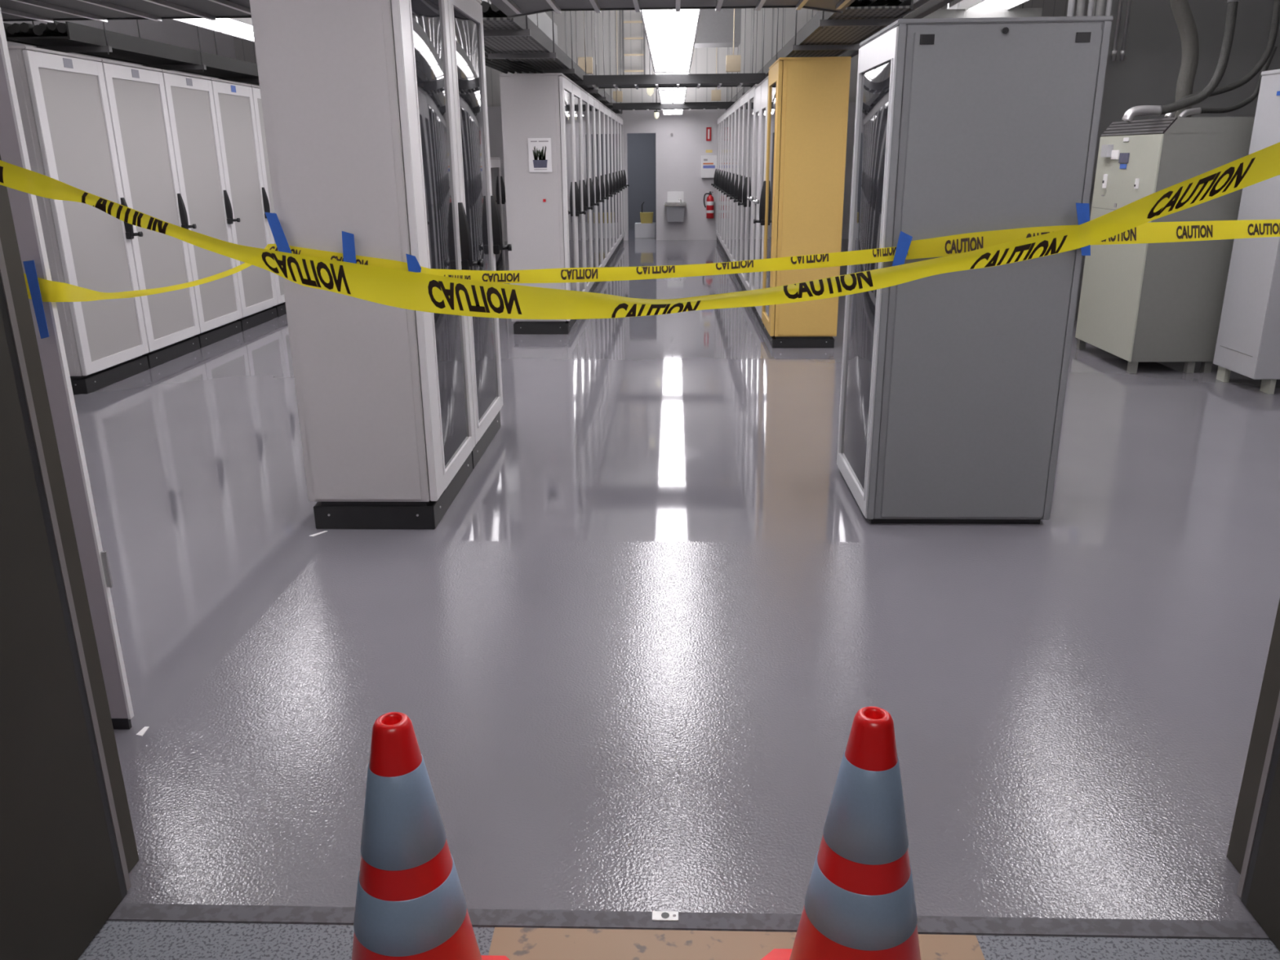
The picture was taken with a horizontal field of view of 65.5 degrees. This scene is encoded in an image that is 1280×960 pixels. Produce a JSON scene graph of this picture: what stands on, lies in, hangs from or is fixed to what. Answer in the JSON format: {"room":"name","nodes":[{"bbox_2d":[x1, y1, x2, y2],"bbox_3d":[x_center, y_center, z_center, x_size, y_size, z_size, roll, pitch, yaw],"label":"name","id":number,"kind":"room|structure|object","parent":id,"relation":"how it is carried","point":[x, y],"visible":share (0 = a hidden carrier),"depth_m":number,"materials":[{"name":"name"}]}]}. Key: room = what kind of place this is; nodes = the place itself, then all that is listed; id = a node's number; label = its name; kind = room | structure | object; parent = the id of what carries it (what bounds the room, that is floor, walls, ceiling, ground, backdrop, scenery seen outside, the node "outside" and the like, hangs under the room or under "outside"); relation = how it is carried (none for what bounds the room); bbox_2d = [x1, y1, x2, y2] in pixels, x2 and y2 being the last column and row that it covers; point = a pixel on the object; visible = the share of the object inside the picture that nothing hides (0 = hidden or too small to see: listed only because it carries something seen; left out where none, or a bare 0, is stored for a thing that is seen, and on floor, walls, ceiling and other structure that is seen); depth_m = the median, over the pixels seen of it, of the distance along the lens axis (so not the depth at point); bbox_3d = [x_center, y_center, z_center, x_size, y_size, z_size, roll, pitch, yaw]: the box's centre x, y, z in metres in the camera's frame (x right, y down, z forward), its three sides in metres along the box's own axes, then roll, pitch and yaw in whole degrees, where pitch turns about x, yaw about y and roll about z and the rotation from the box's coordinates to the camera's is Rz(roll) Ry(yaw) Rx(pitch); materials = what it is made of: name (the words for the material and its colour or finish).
{"room":"server room","nodes":[
{"label":"server room","id":0,"kind":"room"},
{"bbox_2d":[3,18,235,78],"bbox_3d":[-7.708,-3.895,10.149,0.100,4.300,17.700,0,18,2],"label":"wall","id":1,"kind":"structure","parent":0,"point":[168,31],"depth_m":15.81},
{"bbox_2d":[626,133,656,229],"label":"door","id":2,"kind":"structure","parent":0,"point":[642,169],"depth_m":21.54,"materials":[{"name":"metal"}]},
{"bbox_2d":[233,0,1088,106],"bbox_3d":[1.115,-7.785,17.969,17.000,1.880,0.160,0,18,2],"label":"ceiling","id":3,"kind":"structure","parent":0,"point":[704,59],"depth_m":17.90,"materials":[{"name":"metal"}]},
{"bbox_2d":[622,10,645,75],"bbox_3d":[-0.111,-7.766,17.817,0.410,1.300,0.040,0,18,2],"label":"ladder","id":4,"kind":"object","parent":3,"relation":"attached to","point":[624,55],"visible":0.7,"depth_m":17.82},
{"bbox_2d":[487,102,856,241],"bbox_3d":[1.135,-5.741,18.636,17.000,2.420,0.150,0,18,2],"label":"wall","id":5,"kind":"structure","parent":0,"point":[678,155],"depth_m":18.51,"materials":[{"name":"paint"}]},
{"bbox_2d":[664,191,686,222],"bbox_3d":[0.662,-5.102,18.591,0.400,0.540,0.360,0,18,2],"label":"fountain","id":6,"kind":"object","parent":5,"relation":"attached to","point":[675,205],"visible":1,"depth_m":18.60,"materials":[{"name":"white metal"}]},
{"bbox_2d":[703,191,714,218],"bbox_3d":[1.294,-5.154,18.652,0.186,0.490,0.146,5,19,18],"label":"fire extinguisher","id":7,"kind":"object","parent":5,"relation":"attached to","point":[709,206],"visible":1,"depth_m":18.61,"materials":[{"name":"red metal"}]},
{"bbox_2d":[701,155,716,177],"bbox_3d":[1.279,-5.816,18.473,0.280,0.400,0.101,0,18,2],"label":"sign","id":8,"kind":"object","parent":5,"relation":"attached to","point":[708,162],"visible":0.9,"depth_m":18.42,"materials":[{"name":"paper"}]},
{"bbox_2d":[73,229,1279,921],"bbox_3d":[0.908,-2.260,12.016,17.000,0.120,20.900,0,18,2],"label":"floor","id":9,"kind":"structure","parent":0,"point":[632,660],"depth_m":3.28,"materials":[{"name":"paint"}]},
{"bbox_2d":[0,8,133,728],"bbox_3d":[-1.837,-0.403,2.432,0.864,2.299,0.018,0,18,2],"label":"door","id":10,"kind":"structure","parent":9,"relation":"on","point":[95,564],"depth_m":2.50,"materials":[{"name":"silver metal"}]},
{"bbox_2d":[22,260,48,338],"bbox_3d":[-1.439,-0.429,2.373,0.028,0.186,0.002,0,18,2],"label":"tape","id":11,"kind":"object","parent":10,"relation":"attached to","point":[29,266],"visible":1,"depth_m":2.37,"materials":[{"name":"plastic"}]},
{"bbox_2d":[23,244,267,302],"bbox_3d":[-1.473,-0.662,3.130,0.117,0.170,1.553,-1,18,-2],"label":"caution tape","id":12,"kind":"object","parent":10,"relation":"attached to","point":[51,291],"visible":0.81,"depth_m":2.60,"materials":[{"name":"yellow plastic"}]},
{"bbox_2d":[7,45,148,394],"bbox_3d":[-4.122,-1.756,6.862,0.949,2.188,0.859,0,18,2],"label":"rack","id":13,"kind":"object","parent":9,"relation":"on","point":[62,97],"visible":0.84,"depth_m":6.74,"materials":[{"name":"metal"}]},
{"bbox_2d":[97,58,199,368],"bbox_3d":[-4.094,-2.021,7.680,0.949,2.188,0.859,0,18,2],"label":"rack","id":14,"kind":"object","parent":9,"relation":"on","point":[136,95],"visible":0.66,"depth_m":7.63,"materials":[{"name":"metal"}]},
{"bbox_2d":[160,69,242,347],"bbox_3d":[-4.066,-2.286,8.497,0.949,2.188,0.859,0,18,2],"label":"rack","id":15,"kind":"object","parent":9,"relation":"on","point":[189,98],"visible":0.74,"depth_m":8.47,"materials":[{"name":"metal"}]},
{"bbox_2d":[209,77,277,331],"bbox_3d":[-4.038,-2.551,9.315,0.949,2.188,0.859,0,18,2],"label":"rack","id":16,"kind":"object","parent":9,"relation":"on","point":[233,103],"visible":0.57,"depth_m":9.28,"materials":[{"name":"metal"}]},
{"bbox_2d":[249,84,286,316],"bbox_3d":[-4.011,-2.816,10.133,0.949,2.188,0.859,0,18,2],"label":"rack","id":17,"kind":"object","parent":9,"relation":"on","point":[281,306],"visible":0.14,"depth_m":9.72,"materials":[{"name":"metal"}]},
{"bbox_2d":[249,0,484,528],"bbox_3d":[-1.077,-1.003,4.294,0.649,2.283,0.859,0,18,2],"label":"rack","id":18,"kind":"object","parent":9,"relation":"on","point":[357,95],"visible":0.94,"depth_m":3.96,"materials":[{"name":"metal"}]},
{"bbox_2d":[265,212,291,253],"bbox_3d":[-1.392,-0.950,3.835,0.088,0.158,0.002,0,18,2],"label":"tape","id":19,"kind":"object","parent":18,"relation":"attached to","point":[282,246],"visible":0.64,"depth_m":3.83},
{"bbox_2d":[267,244,430,274],"bbox_3d":[-1.134,-0.844,3.876,0.633,0.152,0.003,0,18,2],"label":"caution tape","id":20,"kind":"object","parent":18,"relation":"attached to","point":[384,263],"visible":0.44,"depth_m":3.87,"materials":[{"name":"yellow plastic"}]},
{"bbox_2d":[342,231,355,263],"bbox_3d":[-1.125,-0.894,3.844,0.051,0.132,0.002,0,18,2],"label":"tape","id":21,"kind":"object","parent":18,"relation":"attached to","point":[348,239],"visible":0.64,"depth_m":3.84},
{"bbox_2d":[405,253,421,272],"bbox_3d":[-0.875,-0.840,3.853,0.056,0.072,0.002,0,18,2],"label":"tape","id":22,"kind":"object","parent":18,"relation":"attached to","point":[413,265],"visible":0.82,"depth_m":3.85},
{"bbox_2d":[447,0,511,469],"bbox_3d":[-1.050,-1.269,5.113,0.649,2.283,0.859,0,18,2],"label":"rack","id":23,"kind":"object","parent":9,"relation":"on","point":[464,16],"visible":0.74,"depth_m":5.08,"materials":[{"name":"metal"}]},
{"bbox_2d":[489,157,506,271],"bbox_3d":[-1.919,-2.873,11.334,0.799,1.518,0.804,0,18,2],"label":"cabinet","id":24,"kind":"object","parent":9,"relation":"on","point":[498,188],"visible":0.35,"depth_m":11.46,"materials":[{"name":"grey paint"}]},
{"bbox_2d":[498,72,586,333],"bbox_3d":[-0.835,-2.470,8.995,0.624,2.173,0.859,0,18,2],"label":"rack","id":25,"kind":"object","parent":9,"relation":"on","point":[541,234],"visible":0.83,"depth_m":8.56,"materials":[{"name":"metal"}]},
{"bbox_2d":[528,137,551,172],"bbox_3d":[-0.848,-2.755,8.443,0.196,0.275,0.006,0,18,2],"label":"poster","id":26,"kind":"object","parent":25,"relation":"attached to","point":[540,153],"visible":1,"depth_m":8.44,"materials":[{"name":"white paper"}]},
{"bbox_2d":[571,81,592,291],"bbox_3d":[-0.807,-2.736,9.815,0.624,2.173,0.859,0,18,2],"label":"rack","id":27,"kind":"object","parent":9,"relation":"on","point":[576,93],"visible":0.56,"depth_m":9.86,"materials":[{"name":"metal"}]},
{"bbox_2d":[580,87,599,292],"bbox_3d":[-0.779,-3.002,10.634,0.624,2.173,0.859,0,18,2],"label":"rack","id":28,"kind":"object","parent":9,"relation":"on","point":[584,108],"visible":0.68,"depth_m":10.72,"materials":[{"name":"metal"}]},
{"bbox_2d":[587,93,604,292],"bbox_3d":[-0.751,-3.267,11.454,0.624,2.173,0.859,0,18,2],"label":"rack","id":29,"kind":"object","parent":9,"relation":"on","point":[590,99],"visible":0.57,"depth_m":11.53,"materials":[{"name":"metal"}]},
{"bbox_2d":[593,97,608,285],"bbox_3d":[-0.723,-3.533,12.273,0.624,2.173,0.859,0,18,2],"label":"rack","id":30,"kind":"object","parent":9,"relation":"on","point":[597,118],"visible":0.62,"depth_m":12.38,"materials":[{"name":"metal"}]},
{"bbox_2d":[599,101,613,266],"bbox_3d":[-0.695,-3.799,13.093,0.624,2.173,0.859,0,18,2],"label":"rack","id":31,"kind":"object","parent":9,"relation":"on","point":[601,105],"visible":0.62,"depth_m":13.22,"materials":[{"name":"metal"}]},
{"bbox_2d":[603,105,616,266],"bbox_3d":[-0.667,-4.064,13.912,0.624,2.173,0.859,0,18,2],"label":"rack","id":32,"kind":"object","parent":9,"relation":"on","point":[606,110],"visible":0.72,"depth_m":14.05,"materials":[{"name":"metal"}]},
{"bbox_2d":[607,108,619,263],"bbox_3d":[-0.639,-4.330,14.732,0.624,2.173,0.859,0,18,2],"label":"rack","id":33,"kind":"object","parent":9,"relation":"on","point":[610,121],"visible":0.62,"depth_m":14.83,"materials":[{"name":"metal"}]},
{"bbox_2d":[611,111,622,257],"bbox_3d":[-0.612,-4.596,15.552,0.624,2.173,0.859,0,18,2],"label":"rack","id":34,"kind":"object","parent":9,"relation":"on","point":[612,112],"visible":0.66,"depth_m":15.64,"materials":[{"name":"metal"}]},
{"bbox_2d":[614,113,624,253],"bbox_3d":[-0.584,-4.861,16.371,0.624,2.173,0.859,0,18,2],"label":"rack","id":35,"kind":"object","parent":9,"relation":"on","point":[615,114],"visible":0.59,"depth_m":16.51,"materials":[{"name":"metal"}]},
{"bbox_2d":[617,115,626,248],"bbox_3d":[-0.556,-5.127,17.191,0.624,2.173,0.859,0,18,2],"label":"rack","id":36,"kind":"object","parent":9,"relation":"on","point":[619,117],"visible":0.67,"depth_m":17.30,"materials":[{"name":"metal"}]},
{"bbox_2d":[620,117,629,244],"bbox_3d":[-0.528,-5.393,18.010,0.624,2.173,0.859,0,18,2],"label":"rack","id":37,"kind":"object","parent":9,"relation":"on","point":[621,119],"visible":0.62,"depth_m":18.12,"materials":[{"name":"metal"}]},
{"bbox_2d":[635,222,655,238],"bbox_3d":[0.104,-4.902,19.548,0.400,0.280,0.300,0,18,2],"label":"cardboard box","id":38,"kind":"object","parent":9,"relation":"on","point":[642,230],"visible":0.97,"depth_m":19.41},
{"bbox_2d":[106,903,1271,940],"bbox_3d":[0.069,0.966,2.073,2.520,0.123,0.050,0,18,2],"label":"threshold","id":39,"kind":"structure","parent":9,"relation":"on","point":[580,919],"depth_m":2.05,"materials":[{"name":"metal"}]},
{"bbox_2d":[652,911,678,920],"bbox_3d":[0.052,0.903,2.063,0.054,0.003,0.026,0,18,2],"label":"strike plate","id":40,"kind":"object","parent":39,"relation":"on","point":[656,915],"visible":1,"depth_m":2.06,"materials":[{"name":"silver metal"}]},
{"bbox_2d":[711,116,719,242],"bbox_3d":[1.629,-5.443,18.100,0.639,2.173,0.804,0,18,2],"label":"rack","id":41,"kind":"object","parent":9,"relation":"on","point":[717,131],"visible":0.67,"depth_m":18.31,"materials":[{"name":"metal"}]},
{"bbox_2d":[712,115,721,247],"bbox_3d":[1.603,-5.194,17.332,0.639,2.173,0.804,0,18,2],"label":"rack","id":42,"kind":"object","parent":9,"relation":"on","point":[720,117],"visible":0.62,"depth_m":17.49,"materials":[{"name":"metal"}]},
{"bbox_2d":[714,112,724,250],"bbox_3d":[1.577,-4.945,16.564,0.639,2.173,0.804,0,18,2],"label":"rack","id":43,"kind":"object","parent":9,"relation":"on","point":[722,122],"visible":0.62,"depth_m":16.73,"materials":[{"name":"metal"}]},
{"bbox_2d":[716,110,726,255],"bbox_3d":[1.551,-4.696,15.795,0.639,2.173,0.804,0,18,2],"label":"rack","id":44,"kind":"object","parent":9,"relation":"on","point":[725,112],"visible":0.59,"depth_m":15.94,"materials":[{"name":"metal"}]},
{"bbox_2d":[718,108,728,259],"bbox_3d":[1.524,-4.447,15.027,0.639,2.173,0.804,0,18,2],"label":"rack","id":45,"kind":"object","parent":9,"relation":"on","point":[727,109],"visible":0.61,"depth_m":15.19,"materials":[{"name":"metal"}]},
{"bbox_2d":[720,105,732,262],"bbox_3d":[1.498,-4.197,14.259,0.639,2.173,0.804,0,18,2],"label":"rack","id":46,"kind":"object","parent":9,"relation":"on","point":[731,107],"visible":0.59,"depth_m":14.40,"materials":[{"name":"metal"}]},
{"bbox_2d":[723,102,735,262],"bbox_3d":[1.472,-3.949,13.491,0.639,2.173,0.804,0,18,2],"label":"rack","id":47,"kind":"object","parent":9,"relation":"on","point":[733,120],"visible":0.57,"depth_m":13.60,"materials":[{"name":"metal"}]},
{"bbox_2d":[726,98,739,279],"bbox_3d":[1.446,-3.700,12.723,0.639,2.173,0.804,0,18,2],"label":"rack","id":48,"kind":"object","parent":9,"relation":"on","point":[737,103],"visible":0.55,"depth_m":12.83,"materials":[{"name":"metal"}]},
{"bbox_2d":[729,94,744,286],"bbox_3d":[1.420,-3.450,11.954,0.639,2.173,0.804,0,18,2],"label":"rack","id":49,"kind":"object","parent":9,"relation":"on","point":[741,99],"visible":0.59,"depth_m":12.06,"materials":[{"name":"metal"}]},
{"bbox_2d":[733,89,749,291],"bbox_3d":[1.394,-3.201,11.186,0.639,2.173,0.804,0,18,2],"label":"rack","id":50,"kind":"object","parent":9,"relation":"on","point":[745,131],"visible":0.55,"depth_m":11.30,"materials":[{"name":"metal"}]},
{"bbox_2d":[737,84,758,290],"bbox_3d":[1.367,-2.952,10.418,0.639,2.173,0.804,0,18,2],"label":"rack","id":51,"kind":"object","parent":9,"relation":"on","point":[748,185],"visible":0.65,"depth_m":10.47,"materials":[{"name":"metal"}]},
{"bbox_2d":[746,81,761,318],"bbox_3d":[1.363,-2.700,9.679,0.598,2.148,0.703,0,18,2],"label":"rack","id":52,"kind":"object","parent":9,"relation":"on","point":[757,91],"visible":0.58,"depth_m":9.68,"materials":[{"name":"metal"}]},
{"bbox_2d":[752,75,768,329],"bbox_3d":[1.340,-2.481,9.004,0.598,2.148,0.703,0,18,2],"label":"rack","id":53,"kind":"object","parent":9,"relation":"on","point":[764,87],"visible":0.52,"depth_m":9.01,"materials":[{"name":"metal"}]},
{"bbox_2d":[753,56,851,347],"bbox_3d":[1.293,-2.263,8.235,0.639,2.208,0.864,0,18,2],"label":"rack","id":54,"kind":"object","parent":9,"relation":"on","point":[801,206],"visible":0.96,"depth_m":7.80,"materials":[{"name":"metal"}]},
{"bbox_2d":[836,15,1113,524],"bbox_3d":[1.348,-0.865,4.297,0.781,1.973,0.808,0,18,2],"label":"rack","id":55,"kind":"object","parent":9,"relation":"on","point":[953,384],"visible":0.98,"depth_m":3.93,"materials":[{"name":"metal"}]},
{"bbox_2d":[430,246,896,283],"bbox_3d":[0.088,-0.833,3.869,1.818,0.126,0.004,-1,18,0],"label":"caution tape","id":56,"kind":"object","parent":55,"relation":"attached to","point":[887,254],"visible":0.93,"depth_m":3.88,"materials":[{"name":"yellow plastic"}]},
{"bbox_2d":[892,231,912,266],"bbox_3d":[1.011,-0.889,3.836,0.071,0.139,0.002,0,18,2],"label":"tape","id":57,"kind":"object","parent":55,"relation":"attached to","point":[904,240],"visible":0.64,"depth_m":3.83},
{"bbox_2d":[905,224,1078,259],"bbox_3d":[1.344,-0.913,3.832,0.704,0.131,0.003,0,18,2],"label":"caution tape","id":58,"kind":"object","parent":55,"relation":"attached to","point":[946,246],"visible":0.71,"depth_m":3.83,"materials":[{"name":"yellow plastic"}]},
{"bbox_2d":[1075,202,1090,255],"bbox_3d":[1.688,-0.954,3.792,0.080,0.196,0.002,0,18,2],"label":"tape","id":59,"kind":"object","parent":55,"relation":"attached to","point":[1082,209],"visible":0.71,"depth_m":3.78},
{"bbox_2d":[1091,219,1279,244],"bbox_3d":[2.283,-0.946,3.789,1.196,0.096,0.003,0,18,2],"label":"caution tape","id":60,"kind":"object","parent":55,"relation":"attached to","point":[1180,231],"visible":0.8,"depth_m":3.79,"materials":[{"name":"yellow plastic"}]},
{"bbox_2d":[1075,116,1254,373],"bbox_3d":[3.770,-1.733,7.314,0.640,1.722,1.020,0,18,2],"label":"tall cabinet","id":61,"kind":"object","parent":9,"relation":"on","point":[1160,301],"visible":0.95,"depth_m":6.96,"materials":[{"name":"grey metal"}]},
{"bbox_2d":[1122,0,1239,122],"bbox_3d":[3.660,-3.044,6.693,0.664,1.202,0.072,0,18,2],"label":"conduit","id":62,"kind":"object","parent":61,"relation":"attached to","point":[1232,10],"visible":1,"depth_m":6.78,"materials":[{"name":"metal"}]},
{"bbox_2d":[1169,0,1199,117],"bbox_3d":[3.912,-3.190,7.226,0.329,1.080,0.110,0,18,2],"label":"flexible duct","id":63,"kind":"object","parent":61,"relation":"on","point":[1181,11],"visible":0.87,"depth_m":7.21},
{"bbox_2d":[1164,0,1279,117],"bbox_3d":[4.053,-3.035,6.893,0.682,1.012,0.056,0,18,2],"label":"conduit","id":64,"kind":"object","parent":61,"relation":"on","point":[1276,12],"visible":0.75,"depth_m":6.91,"materials":[{"name":"metal"}]},
{"bbox_2d":[1177,45,1277,117],"bbox_3d":[4.209,-2.844,7.139,0.615,0.488,0.044,0,18,2],"label":"conduit","id":65,"kind":"object","parent":61,"relation":"on","point":[1185,113],"visible":0.85,"depth_m":7.17,"materials":[{"name":"metal"}]},
{"bbox_2d":[1213,69,1279,394],"bbox_3d":[4.414,-1.577,6.385,0.908,1.985,0.528,0,18,2],"label":"tall cabinet","id":66,"kind":"object","parent":9,"relation":"on","point":[1248,341],"visible":0.96,"depth_m":6.40,"materials":[{"name":"grey metal"}]},
{"bbox_2d":[77,920,1279,959],"bbox_3d":[-0.016,1.769,-0.399,8.000,0.120,5.150,0,18,2],"label":"floor","id":67,"kind":"structure","parent":0,"point":[116,940],"depth_m":1.99,"materials":[{"name":"concrete"}]},
{"bbox_2d":[351,711,509,959],"bbox_3d":[-0.392,0.691,1.684,0.344,0.655,0.344,0,18,2],"label":"traffic cone","id":68,"kind":"object","parent":67,"relation":"on","point":[411,904],"visible":1,"depth_m":1.60,"materials":[{"name":"red plastic"}]},
{"bbox_2d":[488,927,985,959],"bbox_3d":[0.173,1.085,1.528,0.975,0.012,1.048,0,18,2],"label":"board","id":69,"kind":"object","parent":67,"relation":"on","point":[513,943],"depth_m":1.99,"materials":[{"name":"wood"}]},
{"bbox_2d":[760,706,920,959],"bbox_3d":[0.376,0.683,1.686,0.344,0.655,0.344,0,18,2],"label":"traffic cone","id":70,"kind":"object","parent":69,"relation":"on","point":[860,904],"visible":1,"depth_m":1.61,"materials":[{"name":"red plastic"}]},
{"bbox_2d":[1092,0,1279,56],"bbox_3d":[6.717,-3.716,9.163,5.200,4.300,0.150,0,18,2],"label":"wall","id":71,"kind":"structure","parent":0,"point":[1153,29],"depth_m":9.02,"materials":[{"name":"paint"}]},
{"bbox_2d":[1074,53,1279,320],"bbox_3d":[6.595,-2.663,9.162,5.240,2.300,0.490,0,18,2],"label":"wall","id":72,"kind":"structure","parent":71,"relation":"attached to","point":[1131,82],"depth_m":8.71,"materials":[{"name":"paint"}]},
{"bbox_3d":[0.820,-6.028,9.272,17.000,0.260,17.900,0,18,2],"label":"ceiling","id":73,"kind":"structure","parent":0,"visible":0},
{"bbox_2d":[0,0,251,22],"bbox_3d":[-3.739,-2.393,5.052,4.580,0.050,0.864,0,18,2],"label":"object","id":74,"kind":"object","parent":73,"relation":"hanging from","point":[45,11],"visible":0.63,"depth_m":5.10,"materials":[{"name":"metal"}]},
{"bbox_2d":[3,19,259,84],"bbox_3d":[-3.794,-5.050,10.010,0.530,2.090,8.109,0,18,2],"label":"cable tray","id":75,"kind":"object","parent":73,"relation":"hanging from","point":[67,37],"visible":0.52,"depth_m":7.33,"materials":[{"name":"metal"}]},
{"bbox_2d":[171,17,253,31],"bbox_3d":[-2.590,-3.667,5.557,0.350,2.000,1.210,0,18,2],"label":"ceiling light","id":76,"kind":"object","parent":73,"relation":"hanging from","point":[221,24],"visible":0.2,"depth_m":6.14,"materials":[{"name":"white plastic"}]},
{"bbox_2d":[481,0,557,53],"bbox_3d":[-1.884,-6.632,13.638,1.100,1.350,3.500,0,18,2],"label":"air duct","id":77,"kind":"object","parent":73,"relation":"hanging from","point":[544,22],"visible":0.14,"depth_m":13.97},
{"bbox_2d":[480,0,622,113],"bbox_3d":[-0.753,-5.601,11.620,0.520,2.090,12.904,0,18,2],"label":"cable tray","id":78,"kind":"object","parent":73,"relation":"hanging from","point":[516,38],"visible":0.56,"depth_m":7.50,"materials":[{"name":"metal"}]},
{"bbox_2d":[484,48,543,73],"bbox_3d":[-1.241,-3.573,8.330,0.870,0.336,0.157,0,18,2],"label":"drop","id":79,"kind":"object","parent":78,"relation":"hanging from","point":[502,65],"visible":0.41,"depth_m":8.29,"materials":[{"name":"metal"}]},
{"bbox_2d":[612,102,734,111],"bbox_3d":[0.506,-5.562,14.824,1.820,0.100,0.274,0,18,2],"label":"cable tray","id":80,"kind":"object","parent":78,"relation":"attached to","point":[687,105],"visible":0.88,"depth_m":14.70,"materials":[{"name":"metal"}]},
{"bbox_2d":[582,73,765,89],"bbox_3d":[0.345,-4.046,10.115,1.800,0.100,0.574,0,18,2],"label":"cable tray","id":81,"kind":"object","parent":78,"relation":"attached to","point":[702,80],"visible":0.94,"depth_m":9.85,"materials":[{"name":"metal"}]},
{"bbox_2d":[577,19,592,74],"bbox_3d":[-0.618,-5.460,10.873,0.160,1.900,0.080,0,18,2],"label":"plate","id":82,"kind":"object","parent":73,"relation":"hanging from","point":[581,60],"visible":0.65,"depth_m":11.10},
{"bbox_2d":[640,8,701,23],"bbox_3d":[0.165,-3.633,5.369,0.350,2.000,1.210,0,18,2],"label":"ceiling light","id":83,"kind":"object","parent":73,"relation":"hanging from","point":[684,15],"visible":0.47,"depth_m":6.02,"materials":[{"name":"white plastic"}]},
{"bbox_2d":[643,22,698,44],"bbox_3d":[0.205,-4.010,6.534,0.350,2.000,1.210,0,18,2],"label":"ceiling light","id":84,"kind":"object","parent":73,"relation":"hanging from","point":[682,33],"visible":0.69,"depth_m":6.86,"materials":[{"name":"white plastic"}]},
{"bbox_2d":[648,44,694,60],"bbox_3d":[0.244,-4.388,7.699,0.350,2.000,1.210,0,18,2],"label":"ceiling light","id":85,"kind":"object","parent":73,"relation":"hanging from","point":[668,51],"visible":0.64,"depth_m":8.03,"materials":[{"name":"white plastic"}]},
{"bbox_2d":[651,59,692,71],"bbox_3d":[0.284,-4.763,8.864,0.350,2.000,1.210,0,18,2],"label":"ceiling light","id":86,"kind":"object","parent":73,"relation":"hanging from","point":[659,65],"visible":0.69,"depth_m":9.22,"materials":[{"name":"white plastic"}]},
{"bbox_2d":[488,0,855,18],"bbox_3d":[0.170,-2.400,4.955,1.848,0.050,1.136,0,18,2],"label":"cable tray","id":87,"kind":"object","parent":73,"relation":"hanging from","point":[511,8],"visible":1,"depth_m":5.13,"materials":[{"name":"metal"}]},
{"bbox_2d":[693,8,741,48],"bbox_3d":[1.010,-6.760,13.866,0.770,1.300,0.600,0,18,2],"label":"air duct","id":88,"kind":"object","parent":73,"relation":"hanging from","point":[715,28],"visible":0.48,"depth_m":13.72,"materials":[{"name":"metal"}]},
{"bbox_2d":[725,8,741,72],"bbox_3d":[1.031,-5.458,10.817,0.160,1.900,0.080,0,18,2],"label":"plate","id":89,"kind":"object","parent":73,"relation":"hanging from","point":[732,62],"visible":1,"depth_m":11.04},
{"bbox_2d":[725,0,913,110],"bbox_3d":[1.546,-5.612,11.538,0.520,2.060,12.905,0,18,2],"label":"cable tray","id":90,"kind":"object","parent":73,"relation":"hanging from","point":[826,34],"visible":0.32,"depth_m":6.82,"materials":[{"name":"metal"}]},
{"bbox_2d":[766,5,911,75],"bbox_3d":[1.555,-4.695,11.835,0.420,0.012,12.900,0,18,2],"label":"tray","id":91,"kind":"object","parent":90,"relation":"on","point":[815,37],"depth_m":6.75,"materials":[{"name":"metal"}]},
{"bbox_2d":[900,3,1042,18],"bbox_3d":[2.499,-4.666,8.068,1.560,1.740,0.380,0,18,2],"label":"light fixture","id":92,"kind":"object","parent":73,"relation":"hanging from","point":[1012,12],"visible":0.38,"depth_m":8.13,"materials":[{"name":"metal"}]},
{"bbox_2d":[840,0,954,57],"bbox_3d":[2.045,-3.545,7.721,0.070,0.050,7.000,0,18,2],"label":"rail","id":93,"kind":"object","parent":92,"relation":"hanging from","point":[931,6],"visible":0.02,"depth_m":7.01,"materials":[{"name":"metal"}]},
{"bbox_2d":[957,0,1029,10],"bbox_3d":[2.810,-4.689,7.514,0.350,2.000,1.210,0,18,2],"label":"ceiling light","id":94,"kind":"object","parent":73,"relation":"hanging from","point":[964,4],"visible":0.56,"depth_m":7.94,"materials":[{"name":"white plastic"}]},
{"bbox_2d":[1111,0,1123,61],"bbox_3d":[4.087,-4.598,8.299,0.040,2.040,0.040,0,18,2],"label":"conduit","id":95,"kind":"object","parent":73,"relation":"hanging from","point":[1114,51],"visible":1,"depth_m":8.53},
{"bbox_2d":[1120,0,1131,60],"bbox_3d":[4.157,-4.598,8.297,0.040,2.040,0.040,0,18,2],"label":"conduit","id":96,"kind":"object","parent":73,"relation":"hanging from","point":[1122,51],"visible":1,"depth_m":8.53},
{"bbox_3d":[0.552,-1.173,1.494,17.000,4.300,0.060,0,18,2],"label":"wall","id":97,"kind":"structure","parent":0,"visible":0},
{"bbox_2d":[0,239,131,959],"bbox_3d":[-1.153,-0.049,1.267,0.046,2.326,1.125,0,18,2],"label":"door frame","id":98,"kind":"structure","parent":97,"relation":"in","point":[64,871],"depth_m":1.84,"materials":[{"name":"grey metal"}]},
{"bbox_2d":[0,142,1279,319],"bbox_3d":[-0.009,-0.428,1.688,2.258,0.311,0.006,0,18,2],"label":"caution tape","id":99,"kind":"object","parent":98,"relation":"attached to","point":[407,290],"visible":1,"depth_m":1.72,"materials":[{"name":"yellow plastic"}]},
{"bbox_2d":[0,155,1279,874],"bbox_3d":[0.062,-0.287,1.825,2.580,2.420,0.150,0,18,2],"label":"trim","id":100,"kind":"structure","parent":97,"relation":"attached to","point":[1270,687],"depth_m":2.04,"materials":[{"name":"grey metal"}]},
{"bbox_2d":[1236,691,1279,951],"bbox_3d":[1.254,-0.051,1.200,0.046,2.326,1.155,0,18,2],"label":"door","id":101,"kind":"structure","parent":97,"relation":"in","point":[1259,885],"depth_m":2.00,"materials":[{"name":"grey metal"}]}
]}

